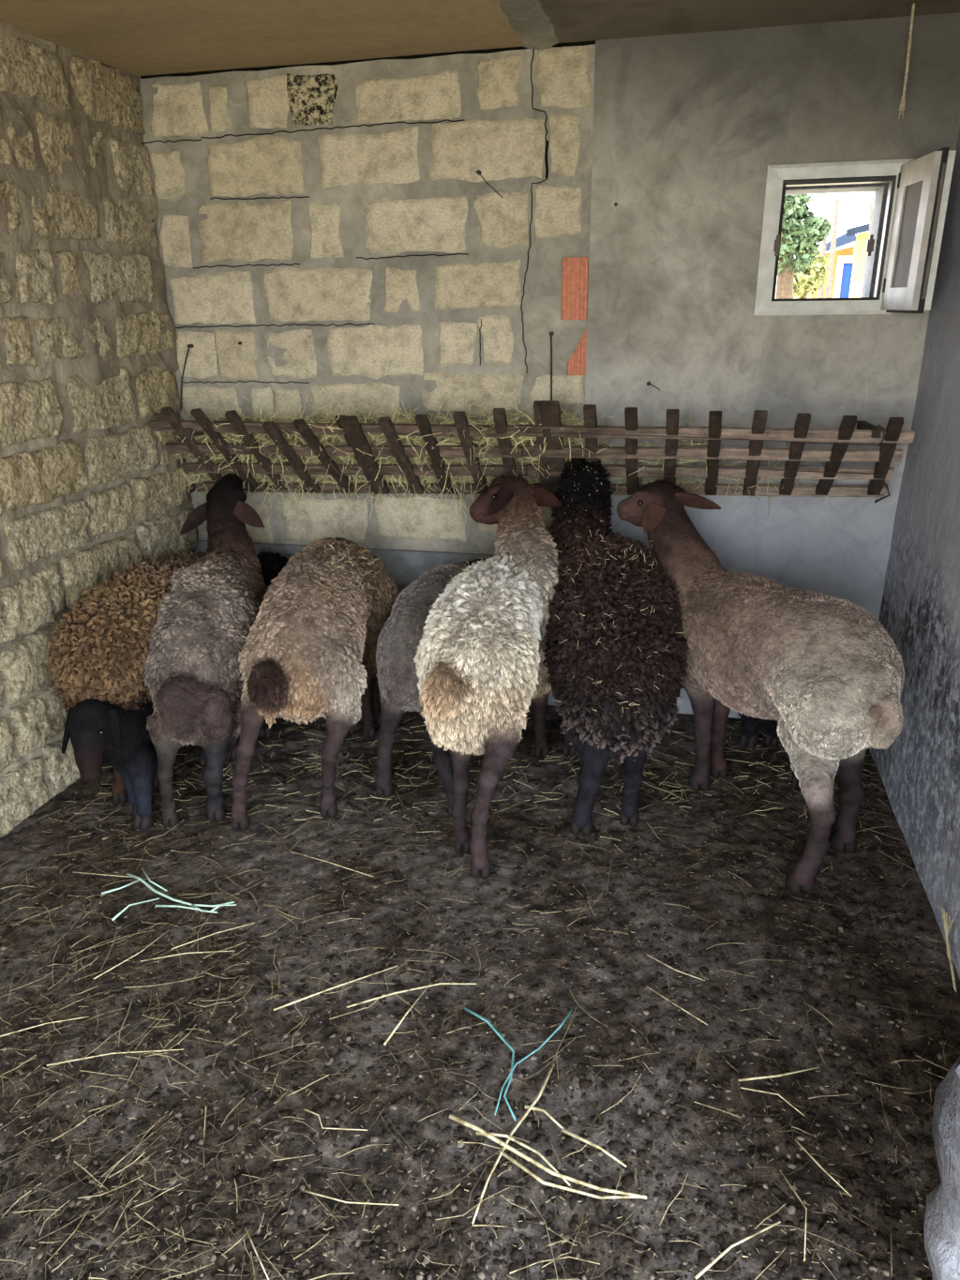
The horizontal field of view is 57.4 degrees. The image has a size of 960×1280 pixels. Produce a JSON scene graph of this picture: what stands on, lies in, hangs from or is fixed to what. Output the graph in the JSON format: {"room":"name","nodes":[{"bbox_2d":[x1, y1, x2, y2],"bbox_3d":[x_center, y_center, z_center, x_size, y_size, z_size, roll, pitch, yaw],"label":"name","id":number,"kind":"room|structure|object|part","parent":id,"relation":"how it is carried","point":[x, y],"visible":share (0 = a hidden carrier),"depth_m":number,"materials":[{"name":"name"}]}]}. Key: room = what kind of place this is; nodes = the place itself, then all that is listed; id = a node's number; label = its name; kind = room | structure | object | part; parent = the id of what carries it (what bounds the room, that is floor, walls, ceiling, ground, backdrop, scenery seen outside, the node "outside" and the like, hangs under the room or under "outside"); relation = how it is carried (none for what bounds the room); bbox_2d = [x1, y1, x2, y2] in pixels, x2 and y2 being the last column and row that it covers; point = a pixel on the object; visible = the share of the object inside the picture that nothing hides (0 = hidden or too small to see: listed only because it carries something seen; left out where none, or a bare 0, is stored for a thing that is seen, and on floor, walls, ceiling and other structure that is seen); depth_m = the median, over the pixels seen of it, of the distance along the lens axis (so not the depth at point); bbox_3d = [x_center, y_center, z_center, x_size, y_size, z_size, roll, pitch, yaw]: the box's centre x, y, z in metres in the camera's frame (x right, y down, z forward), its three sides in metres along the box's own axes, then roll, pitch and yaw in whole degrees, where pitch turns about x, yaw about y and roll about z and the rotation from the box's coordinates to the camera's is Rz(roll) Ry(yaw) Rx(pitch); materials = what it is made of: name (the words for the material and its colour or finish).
{"room":"farm building","nodes":[
{"label":"farm building","id":0,"kind":"room"},
{"bbox_2d":[0,19,197,837],"bbox_3d":[-1.700,-0.219,1.680,0.259,2.447,4.346,4,22,12],"label":"wall","id":1,"kind":"structure","parent":0,"point":[89,491],"depth_m":2.78,"materials":[{"name":"stone"}]},
{"bbox_2d":[0,693,959,1279],"bbox_3d":[-0.326,0.968,1.688,2.695,0.028,4.136,4,22,12],"label":"floor","id":2,"kind":"structure","parent":0,"point":[923,994],"depth_m":2.02,"materials":[{"name":"brown soil"}]},
{"bbox_2d":[0,1016,88,1037],"bbox_3d":[-0.970,0.859,1.956,0.182,0.005,0.008,-7,22,-16],"label":"straw","id":3,"kind":"object","parent":2,"relation":"on","point":[83,1016],"visible":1,"depth_m":1.95,"materials":[{"name":"beige plant"}]},
{"bbox_2d":[73,872,131,877],"bbox_3d":[-1.066,0.662,2.471,0.178,0.004,0.003,3,21,9],"label":"straw","id":4,"kind":"object","parent":2,"relation":"on","point":[73,872],"visible":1,"depth_m":2.47,"materials":[{"name":"beige plant"}]},
{"bbox_2d":[61,698,160,831],"bbox_3d":[-1.115,0.314,2.830,0.256,0.406,0.583,1,21,5],"label":"lamb","id":5,"kind":"object","parent":2,"relation":"on","point":[99,732],"visible":0.62,"depth_m":2.66},
{"bbox_2d":[46,1049,182,1066],"bbox_3d":[-0.777,0.887,1.875,0.280,0.005,0.012,-4,21,-7],"label":"straw","id":6,"kind":"object","parent":2,"relation":"on","point":[167,1049],"visible":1,"depth_m":1.88,"materials":[{"name":"beige plant"}]},
{"bbox_2d":[46,550,206,803],"bbox_3d":[-1.080,0.054,3.109,0.354,0.690,1.022,4,22,12],"label":"sheep","id":7,"kind":"object","parent":2,"relation":"on","point":[98,649],"visible":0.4,"depth_m":2.66},
{"bbox_2d":[93,930,168,978],"bbox_3d":[-0.854,0.777,2.165,0.016,0.005,0.211,14,25,33],"label":"straw","id":8,"kind":"object","parent":2,"relation":"on","point":[168,930],"visible":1,"depth_m":2.15,"materials":[{"name":"beige plant"}]},
{"bbox_2d":[101,1107,185,1177],"bbox_3d":[-0.643,0.960,1.682,0.003,0.005,0.184,14,26,34],"label":"straw","id":9,"kind":"object","parent":2,"relation":"on","point":[113,1166],"visible":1,"depth_m":1.67,"materials":[{"name":"beige plant"}]},
{"bbox_2d":[101,867,236,920],"bbox_3d":[-0.855,0.706,2.338,0.371,0.010,0.200,10,24,26],"label":"twine","id":10,"kind":"object","parent":2,"relation":"on","point":[143,880],"visible":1,"depth_m":2.34,"materials":[{"name":"teal fabric"}]},
{"bbox_2d":[140,950,231,962],"bbox_3d":[-0.720,0.776,2.162,0.224,0.005,0.011,-4,21,-8],"label":"straw","id":11,"kind":"object","parent":2,"relation":"on","point":[216,951],"visible":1,"depth_m":2.16,"materials":[{"name":"beige plant"}]},
{"bbox_2d":[143,473,267,828],"bbox_3d":[-0.900,-0.026,3.011,0.359,0.905,1.108,-3,21,-5],"label":"sheep","id":12,"kind":"object","parent":2,"relation":"on","point":[194,682],"visible":0.84,"depth_m":2.68},
{"bbox_2d":[171,922,254,948],"bbox_3d":[-0.677,0.749,2.229,0.208,0.005,0.007,-11,23,-25],"label":"straw","id":13,"kind":"object","parent":2,"relation":"on","point":[252,923],"visible":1,"depth_m":2.22,"materials":[{"name":"beige plant"}]},
{"bbox_2d":[244,1227,269,1279],"bbox_3d":[-0.376,1.034,1.478,0.003,0.005,0.107,-14,25,-31],"label":"straw","id":14,"kind":"object","parent":2,"relation":"on","point":[247,1231],"visible":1,"depth_m":1.48,"materials":[{"name":"beige plant"}]},
{"bbox_2d":[256,550,287,737],"bbox_3d":[-0.785,0.010,3.314,0.219,0.617,0.580,-2,21,-2],"label":"sheep","id":15,"kind":"object","parent":2,"relation":"on","point":[272,564],"visible":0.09,"depth_m":3.25},
{"bbox_2d":[230,536,398,831],"bbox_3d":[-0.511,0.061,2.977,0.399,0.756,1.102,2,21,7],"label":"sheep","id":16,"kind":"object","parent":2,"relation":"on","point":[307,655],"visible":0.93,"depth_m":2.62},
{"bbox_2d":[313,542,379,599],"bbox_3d":[-0.432,-0.213,2.846,0.174,0.183,0.417,4,22,12],"label":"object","id":17,"kind":"object","parent":16,"relation":"on","point":[334,542],"visible":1,"depth_m":2.83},
{"bbox_2d":[290,851,372,876],"bbox_3d":[-0.426,0.639,2.506,0.285,0.005,0.003,9,23,24],"label":"straw","id":18,"kind":"object","parent":2,"relation":"on","point":[291,851],"visible":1,"depth_m":2.51,"materials":[{"name":"beige plant"}]},
{"bbox_2d":[273,965,397,1010],"bbox_3d":[-0.334,0.812,2.053,0.302,0.006,0.004,-11,23,-25],"label":"straw","id":19,"kind":"object","parent":2,"relation":"on","point":[297,1001],"visible":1,"depth_m":2.04,"materials":[{"name":"beige plant"}]},
{"bbox_2d":[304,1108,367,1130],"bbox_3d":[-0.287,0.944,1.708,0.141,0.005,0.027,7,22,20],"label":"straw","id":20,"kind":"object","parent":2,"relation":"on","point":[305,1108],"visible":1,"depth_m":1.70,"materials":[{"name":"beige plant"}]},
{"bbox_2d":[304,1189,398,1205],"bbox_3d":[-0.232,0.999,1.563,0.174,0.005,0.013,3,21,9],"label":"straw","id":21,"kind":"object","parent":2,"relation":"on","point":[309,1192],"visible":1,"depth_m":1.56,"materials":[{"name":"beige plant"}]},
{"bbox_2d":[383,982,431,1045],"bbox_3d":[-0.161,0.839,1.977,0.005,0.006,0.205,9,23,25],"label":"straw","id":22,"kind":"object","parent":2,"relation":"on","point":[412,1006],"visible":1,"depth_m":1.96,"materials":[{"name":"beige plant"}]},
{"bbox_2d":[346,982,476,1008],"bbox_3d":[-0.158,0.817,2.034,0.302,0.006,0.026,-5,22,-12],"label":"straw","id":23,"kind":"object","parent":2,"relation":"on","point":[370,1000],"visible":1,"depth_m":2.04,"materials":[{"name":"beige plant"}]},
{"bbox_2d":[375,557,486,816],"bbox_3d":[-0.125,0.092,3.021,0.357,0.656,0.839,4,22,12],"label":"sheep","id":24,"kind":"object","parent":2,"relation":"on","point":[400,636],"visible":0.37,"depth_m":2.77},
{"bbox_2d":[450,557,496,582],"bbox_3d":[-0.029,-0.241,2.837,0.138,0.127,0.614,-1,21,-2],"label":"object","id":25,"kind":"object","parent":24,"relation":"on","point":[466,558],"visible":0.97,"depth_m":2.63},
{"bbox_2d":[67,718,881,872],"bbox_3d":[0.014,0.455,2.980,2.674,0.026,0.960,1,21,5],"label":"litter","id":26,"kind":"object","parent":2,"relation":"on","point":[526,718],"visible":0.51,"depth_m":2.95,"materials":[{"name":"plant"}]},
{"bbox_2d":[0,716,950,1279],"bbox_3d":[-0.136,0.671,2.421,2.591,0.008,2.427,4,22,12],"label":"chaff","id":27,"kind":"object","parent":2,"relation":"on","point":[277,1145],"visible":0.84,"depth_m":1.82,"materials":[{"name":"plant"}]},
{"bbox_2d":[0,714,959,1279],"bbox_3d":[-0.030,0.682,2.412,2.799,0.033,2.201,0,21,1],"label":"crumbs","id":28,"kind":"object","parent":2,"relation":"on","point":[516,1255],"visible":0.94,"depth_m":1.70,"materials":[{"name":"brown soil"}]},
{"bbox_2d":[0,710,959,1279],"bbox_3d":[-0.139,0.672,2.405,2.614,0.045,2.476,4,22,12],"label":"litter","id":29,"kind":"object","parent":2,"relation":"on","point":[320,760],"visible":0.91,"depth_m":1.90,"materials":[{"name":"beige plant"}]},
{"bbox_2d":[0,753,959,1279],"bbox_3d":[-0.068,0.684,2.412,2.749,0.029,2.183,0,21,1],"label":"grit","id":30,"kind":"object","parent":2,"relation":"on","point":[481,1274],"visible":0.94,"depth_m":1.67,"materials":[{"name":"grey gravel"}]},
{"bbox_2d":[412,473,562,879],"bbox_3d":[0.052,0.054,2.706,0.366,0.949,1.047,4,22,12],"label":"sheep","id":31,"kind":"object","parent":2,"relation":"on","point":[480,668],"visible":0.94,"depth_m":2.43},
{"bbox_2d":[464,1007,572,1121],"bbox_3d":[0.057,0.878,1.857,0.240,0.008,0.310,4,22,12],"label":"twine","id":32,"kind":"object","parent":2,"relation":"on","point":[465,1008],"visible":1,"depth_m":1.87,"materials":[{"name":"teal fabric"}]},
{"bbox_2d":[449,1063,647,1224],"bbox_3d":[0.092,0.962,1.631,0.302,0.010,0.332,-11,23,-24],"label":"straw","id":33,"kind":"object","parent":2,"relation":"on","point":[479,1131],"visible":1,"depth_m":1.63,"materials":[{"name":"beige plant"}]},
{"bbox_2d":[542,457,690,836],"bbox_3d":[0.425,-0.026,2.830,0.401,1.000,0.881,0,21,2],"label":"sheep","id":34,"kind":"object","parent":2,"relation":"on","point":[604,734],"visible":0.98,"depth_m":2.58},
{"bbox_2d":[557,530,657,578],"bbox_3d":[0.392,-0.255,2.753,0.329,0.133,0.316,4,22,12],"label":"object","id":35,"kind":"object","parent":34,"relation":"on","point":[590,531],"visible":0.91,"depth_m":2.71,"materials":[{"name":"beige plant"}]},
{"bbox_2d":[553,568,683,717],"bbox_3d":[0.411,-0.009,2.627,0.396,0.367,0.408,-1,21,-1],"label":"straw","id":36,"kind":"object","parent":34,"relation":"on","point":[579,568],"visible":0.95,"depth_m":2.53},
{"bbox_2d":[647,954,705,980],"bbox_3d":[0.465,0.784,2.095,0.151,0.005,0.012,15,26,35],"label":"straw","id":37,"kind":"object","parent":2,"relation":"on","point":[647,955],"visible":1,"depth_m":2.09,"materials":[{"name":"beige plant"}]},
{"bbox_2d":[647,986,707,1024],"bbox_3d":[0.444,0.827,1.985,0.005,0.005,0.164,-20,28,-40],"label":"straw","id":38,"kind":"object","parent":2,"relation":"on","point":[647,986],"visible":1,"depth_m":1.99,"materials":[{"name":"beige plant"}]},
{"bbox_2d":[518,812,936,998],"bbox_3d":[0.579,0.668,2.424,1.079,0.024,0.700,-7,22,-16],"label":"droppings","id":39,"kind":"object","parent":2,"relation":"on","point":[867,916],"visible":0.98,"depth_m":2.28},
{"bbox_2d":[694,1220,781,1279],"bbox_3d":[0.434,1.023,1.478,0.191,0.006,0.012,-12,24,-27],"label":"straw","id":40,"kind":"object","parent":2,"relation":"on","point":[721,1255],"visible":1,"depth_m":1.48,"materials":[{"name":"beige plant"}]},
{"bbox_2d":[617,478,904,895],"bbox_3d":[0.828,0.084,2.589,0.403,0.957,1.079,-10,23,-22],"label":"sheep","id":41,"kind":"object","parent":2,"relation":"on","point":[819,665],"visible":0.96,"depth_m":2.37},
{"bbox_2d":[737,711,801,792],"bbox_3d":[1.026,0.248,3.019,0.216,0.335,0.478,-10,23,-22],"label":"lamb","id":42,"kind":"object","parent":2,"relation":"on","point":[751,726],"visible":0.1,"depth_m":3.06},
{"bbox_2d":[740,1086,804,1115],"bbox_3d":[0.587,0.914,1.753,0.126,0.005,0.024,12,25,30],"label":"straw","id":43,"kind":"object","parent":2,"relation":"on","point":[741,1087],"visible":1,"depth_m":1.76,"materials":[{"name":"beige plant"}]},
{"bbox_2d":[738,1066,819,1081],"bbox_3d":[0.618,0.894,1.804,0.179,0.006,0.010,-4,21,-9],"label":"straw","id":44,"kind":"object","parent":2,"relation":"on","point":[786,1074],"visible":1,"depth_m":1.80,"materials":[{"name":"beige plant"}]},
{"bbox_2d":[779,1169,807,1261],"bbox_3d":[0.558,1.001,1.530,0.030,0.005,0.164,1,21,4],"label":"straw","id":45,"kind":"object","parent":2,"relation":"on","point":[780,1169],"visible":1,"depth_m":1.54,"materials":[{"name":"beige plant"}]},
{"bbox_2d":[801,980,825,1063],"bbox_3d":[0.731,0.840,1.940,0.014,0.005,0.243,2,21,8],"label":"straw","id":46,"kind":"object","parent":2,"relation":"on","point":[802,981],"visible":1,"depth_m":1.94,"materials":[{"name":"brown plant"}]},
{"bbox_2d":[794,1138,851,1196],"bbox_3d":[0.628,0.969,1.611,0.006,0.005,0.130,-11,23,-26],"label":"straw","id":47,"kind":"object","parent":2,"relation":"on","point":[795,1139],"visible":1,"depth_m":1.61,"materials":[{"name":"beige plant"}]},
{"bbox_2d":[889,1199,892,1277],"bbox_3d":[0.699,1.014,1.490,0.003,0.004,0.142,8,23,22],"label":"straw","id":48,"kind":"object","parent":2,"relation":"on","point":[890,1199],"visible":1,"depth_m":1.49,"materials":[{"name":"beige plant"}]},
{"bbox_2d":[923,1055,959,1279],"bbox_3d":[0.810,0.861,1.279,0.323,0.544,0.218,4,22,12],"label":"concrete pier","id":49,"kind":"object","parent":2,"relation":"on","point":[941,1227],"visible":1,"depth_m":1.27,"materials":[{"name":"grey concrete"}]},
{"bbox_2d":[940,904,956,992],"bbox_3d":[1.121,0.731,2.095,0.006,0.129,0.209,4,22,12],"label":"straw","id":50,"kind":"object","parent":2,"relation":"on","point":[946,923],"visible":1,"depth_m":2.10,"materials":[{"name":"beige plant"}]},
{"bbox_2d":[0,0,959,78],"bbox_3d":[-0.334,-1.247,0.944,3.095,0.196,4.346,4,22,12],"label":"ceiling","id":51,"kind":"structure","parent":0,"point":[143,38],"depth_m":2.50,"materials":[{"name":"wood"}]},
{"bbox_3d":[-0.955,-1.170,1.006,1.428,0.005,4.126,4,22,12],"label":"panel","id":52,"kind":"part","parent":51,"relation":"part of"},
{"bbox_3d":[0.358,-1.077,0.718,1.186,0.005,4.126,4,22,12],"label":"panel","id":53,"kind":"part","parent":51,"relation":"part of","materials":[{"name":"wood"}]},
{"bbox_2d":[898,3,915,119],"bbox_3d":[1.198,-1.623,2.463,0.018,0.270,0.066,14,26,34],"label":"rope","id":54,"kind":"object","parent":51,"relation":"hanging from","point":[903,100],"visible":1,"depth_m":2.46,"materials":[{"name":"beige fabric"}]},
{"bbox_2d":[139,12,959,718],"bbox_3d":[0.141,-0.845,3.235,3.095,2.447,0.255,4,22,12],"label":"wall","id":55,"kind":"structure","parent":0,"point":[338,224],"depth_m":2.96,"materials":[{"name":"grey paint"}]},
{"bbox_2d":[180,344,194,408],"bbox_3d":[-1.125,-1.011,3.369,0.084,0.239,0.042,4,22,12],"label":"wire","id":56,"kind":"object","parent":55,"relation":"attached to","point":[188,345],"visible":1,"depth_m":3.35,"materials":[{"name":"metal"}]},
{"bbox_2d":[476,169,502,197],"bbox_3d":[0.035,-1.505,2.897,0.086,0.086,0.042,4,22,12],"label":"nail","id":57,"kind":"object","parent":55,"relation":"attached to","point":[478,172],"visible":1,"depth_m":2.88,"materials":[{"name":"metal"}]},
{"bbox_2d":[148,400,915,503],"bbox_3d":[0.065,-0.645,3.051,2.602,0.397,0.344,4,22,12],"label":"rack","id":58,"kind":"object","parent":55,"relation":"attached to","point":[547,413],"visible":0.94,"depth_m":2.97,"materials":[{"name":"brown wood"}]},
{"bbox_3d":[-0.537,-0.738,3.058,1.366,0.044,0.032,4,22,12],"label":"rail","id":59,"kind":"part","parent":58,"relation":"part of","materials":[{"name":"brown wood"}]},
{"bbox_3d":[-0.469,-0.578,3.327,1.344,0.073,0.032,4,22,12],"label":"rail","id":60,"kind":"part","parent":58,"relation":"part of","materials":[{"name":"brown wood"}]},
{"bbox_3d":[-0.516,-0.681,3.144,1.356,0.056,0.032,4,22,12],"label":"rail","id":61,"kind":"part","parent":58,"relation":"part of","materials":[{"name":"brown wood"}]},
{"bbox_3d":[-0.487,-0.628,3.225,1.342,0.065,0.032,4,22,12],"label":"rail","id":62,"kind":"part","parent":58,"relation":"part of","materials":[{"name":"brown wood"}]},
{"bbox_2d":[450,472,466,538],"bbox_3d":[-0.079,-0.487,3.161,0.063,0.242,0.023,4,22,12],"label":"straw","id":63,"kind":"object","parent":58,"relation":"hanging from","point":[450,473],"visible":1,"depth_m":3.16,"materials":[{"name":"beige plant"}]},
{"bbox_2d":[180,454,752,514],"bbox_3d":[-0.120,-0.552,3.204,2.144,0.214,0.131,4,22,12],"label":"hay wisps","id":64,"kind":"object","parent":58,"relation":"hanging from","point":[301,484],"visible":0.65,"depth_m":3.29,"materials":[{"name":"plant"}]},
{"bbox_2d":[173,394,827,518],"bbox_3d":[-0.022,-0.612,3.060,2.389,0.494,0.331,4,22,12],"label":"hay","id":65,"kind":"object","parent":58,"relation":"in","point":[297,439],"visible":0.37,"depth_m":3.14},
{"bbox_3d":[0.766,-0.522,3.044,1.190,0.067,0.030,4,22,12],"label":"rail","id":66,"kind":"part","parent":58,"relation":"part of","materials":[{"name":"brown wood"}]},
{"bbox_3d":[0.746,-0.566,2.945,1.188,0.060,0.030,4,22,12],"label":"rail","id":67,"kind":"part","parent":58,"relation":"part of","materials":[{"name":"brown wood"}]},
{"bbox_3d":[0.731,-0.610,2.864,1.200,0.052,0.030,4,22,12],"label":"rail","id":68,"kind":"part","parent":58,"relation":"part of","materials":[{"name":"brown wood"}]},
{"bbox_3d":[0.720,-0.655,2.780,1.210,0.043,0.030,4,22,12],"label":"rail","id":69,"kind":"part","parent":58,"relation":"part of","materials":[{"name":"brown wood"}]},
{"bbox_2d":[548,331,554,400],"bbox_3d":[0.248,-0.947,3.062,0.014,0.245,0.042,4,22,12],"label":"wire","id":70,"kind":"object","parent":55,"relation":"attached to","point":[550,334],"visible":0.9,"depth_m":3.04,"materials":[{"name":"metal"}]},
{"bbox_2d":[753,147,956,315],"bbox_3d":[1.106,-1.228,2.689,0.464,0.432,0.524,4,22,12],"label":"window","id":71,"kind":"structure","parent":55,"relation":"in","point":[880,177],"depth_m":2.66,"materials":[{"name":"white paint"}]},
{"bbox_3d":[0.923,-1.272,2.813,0.049,0.432,0.130,4,22,12],"label":"frame","id":72,"kind":"part","parent":71,"relation":"part of","materials":[{"name":"white paint"}]},
{"bbox_3d":[0.936,-1.242,2.762,0.020,0.060,0.038,4,22,12],"label":"latch plate","id":73,"kind":"part","parent":71,"relation":"part of","materials":[{"name":"metal"}]},
{"bbox_3d":[1.103,-1.078,2.844,0.413,0.042,0.130,4,22,12],"label":"frame","id":74,"kind":"part","parent":71,"relation":"part of","materials":[{"name":"white paint"}]},
{"bbox_3d":[1.098,-1.442,2.704,0.413,0.042,0.130,4,22,12],"label":"frame","id":75,"kind":"part","parent":71,"relation":"part of","materials":[{"name":"white paint"}]},
{"bbox_3d":[1.204,-1.217,2.706,0.020,0.060,0.038,4,22,12],"label":"latch plate","id":76,"kind":"part","parent":71,"relation":"part of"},
{"bbox_3d":[1.260,-1.212,2.649,0.019,0.400,0.062,2,21,6],"label":"sash rail","id":77,"kind":"part","parent":71,"relation":"part of","materials":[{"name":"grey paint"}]},
{"bbox_3d":[1.282,-1.247,2.734,0.040,0.432,0.130,4,22,12],"label":"frame","id":78,"kind":"part","parent":71,"relation":"part of","materials":[{"name":"white paint"}]},
{"bbox_3d":[1.251,-1.016,2.610,0.019,0.062,0.152,2,21,6],"label":"sash rail","id":79,"kind":"part","parent":71,"relation":"part of","materials":[{"name":"grey paint"}]},
{"bbox_3d":[1.247,-1.174,2.550,0.004,0.276,0.152,2,21,6],"label":"panel","id":80,"kind":"part","parent":71,"relation":"part of","materials":[{"name":"grey glass"}]},
{"bbox_3d":[1.246,-1.331,2.489,0.019,0.062,0.152,2,21,6],"label":"sash rail","id":81,"kind":"part","parent":71,"relation":"part of","materials":[{"name":"grey paint"}]},
{"bbox_3d":[1.263,-1.172,2.546,0.057,0.416,0.289,2,21,6],"label":"window sash","id":82,"kind":"part","parent":71,"relation":"part of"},
{"bbox_3d":[1.237,-1.135,2.450,0.026,0.400,0.064,4,22,12],"label":"sash rail","id":83,"kind":"part","parent":71,"relation":"part of","materials":[{"name":"grey paint"}]},
{"bbox_3d":[1.249,-1.121,2.413,0.008,0.340,0.003,2,21,6],"label":"lock rail","id":84,"kind":"part","parent":71,"relation":"part of","materials":[{"name":"metal"}]},
{"bbox_3d":[1.269,-1.134,2.447,0.021,0.400,0.062,2,21,6],"label":"sash rail","id":85,"kind":"part","parent":71,"relation":"part of","materials":[{"name":"white paint"}]},
{"bbox_2d":[868,122,959,978],"bbox_3d":[1.078,-0.025,1.071,0.230,2.447,4.346,4,22,12],"label":"wall","id":86,"kind":"structure","parent":0,"point":[919,772],"depth_m":2.50,"materials":[{"name":"paint"}]},
{"label":"outside","id":87,"kind":"structure","parent":0,"visible":0},
{"bbox_2d":[869,200,873,233],"bbox_3d":[4.209,-4.406,9.138,0.331,0.325,0.040,4,22,12],"label":"mast","id":88,"kind":"object","parent":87,"point":[870,202],"visible":0.13,"depth_m":9.13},
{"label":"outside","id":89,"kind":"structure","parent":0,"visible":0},
{"bbox_3d":[7.114,-10.367,29.111,80.000,1.470,56.604,4,22,12],"label":"ground","id":90,"kind":"structure","parent":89,"visible":0},
{"bbox_2d":[775,194,831,299],"bbox_3d":[2.410,-2.932,7.058,0.667,1.514,0.500,14,26,34],"label":"tree","id":91,"kind":"object","parent":90,"relation":"on","point":[798,234],"visible":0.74,"depth_m":6.86,"materials":[{"name":"green plant"}]},
{"bbox_2d":[792,245,830,298],"bbox_3d":[2.919,-3.090,7.987,0.449,0.951,0.421,4,22,12],"label":"bush","id":92,"kind":"object","parent":90,"relation":"on","point":[804,282],"visible":0.54,"depth_m":7.82,"materials":[{"name":"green plant"}]},
{"bbox_2d":[817,236,827,298],"bbox_3d":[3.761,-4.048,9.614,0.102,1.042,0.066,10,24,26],"label":"utility pole","id":93,"kind":"object","parent":90,"relation":"on","point":[820,291],"visible":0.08,"depth_m":9.63,"materials":[{"name":"beige wood"}]},
{"bbox_2d":[798,232,857,298],"bbox_3d":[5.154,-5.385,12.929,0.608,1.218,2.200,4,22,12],"label":"house","id":94,"kind":"structure","parent":90,"relation":"on","point":[844,258],"depth_m":12.15,"materials":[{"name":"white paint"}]},
{"bbox_3d":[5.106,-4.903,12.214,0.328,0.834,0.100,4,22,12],"label":"door frame","id":95,"kind":"part","parent":94,"relation":"part of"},
{"bbox_3d":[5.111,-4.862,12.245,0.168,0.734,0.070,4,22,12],"label":"door","id":96,"kind":"part","parent":94,"relation":"part of","materials":[{"name":"blue paint"}]},
{"bbox_2d":[825,196,840,298],"bbox_3d":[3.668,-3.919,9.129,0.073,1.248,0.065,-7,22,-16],"label":"utility pole","id":97,"kind":"object","parent":90,"relation":"on","point":[828,293],"visible":0.62,"depth_m":9.07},
{"bbox_2d":[846,223,869,297],"bbox_3d":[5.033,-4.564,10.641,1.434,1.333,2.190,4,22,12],"label":"house","id":98,"kind":"structure","parent":90,"relation":"on","point":[860,256],"depth_m":9.92,"materials":[{"name":"paint"}]}
]}

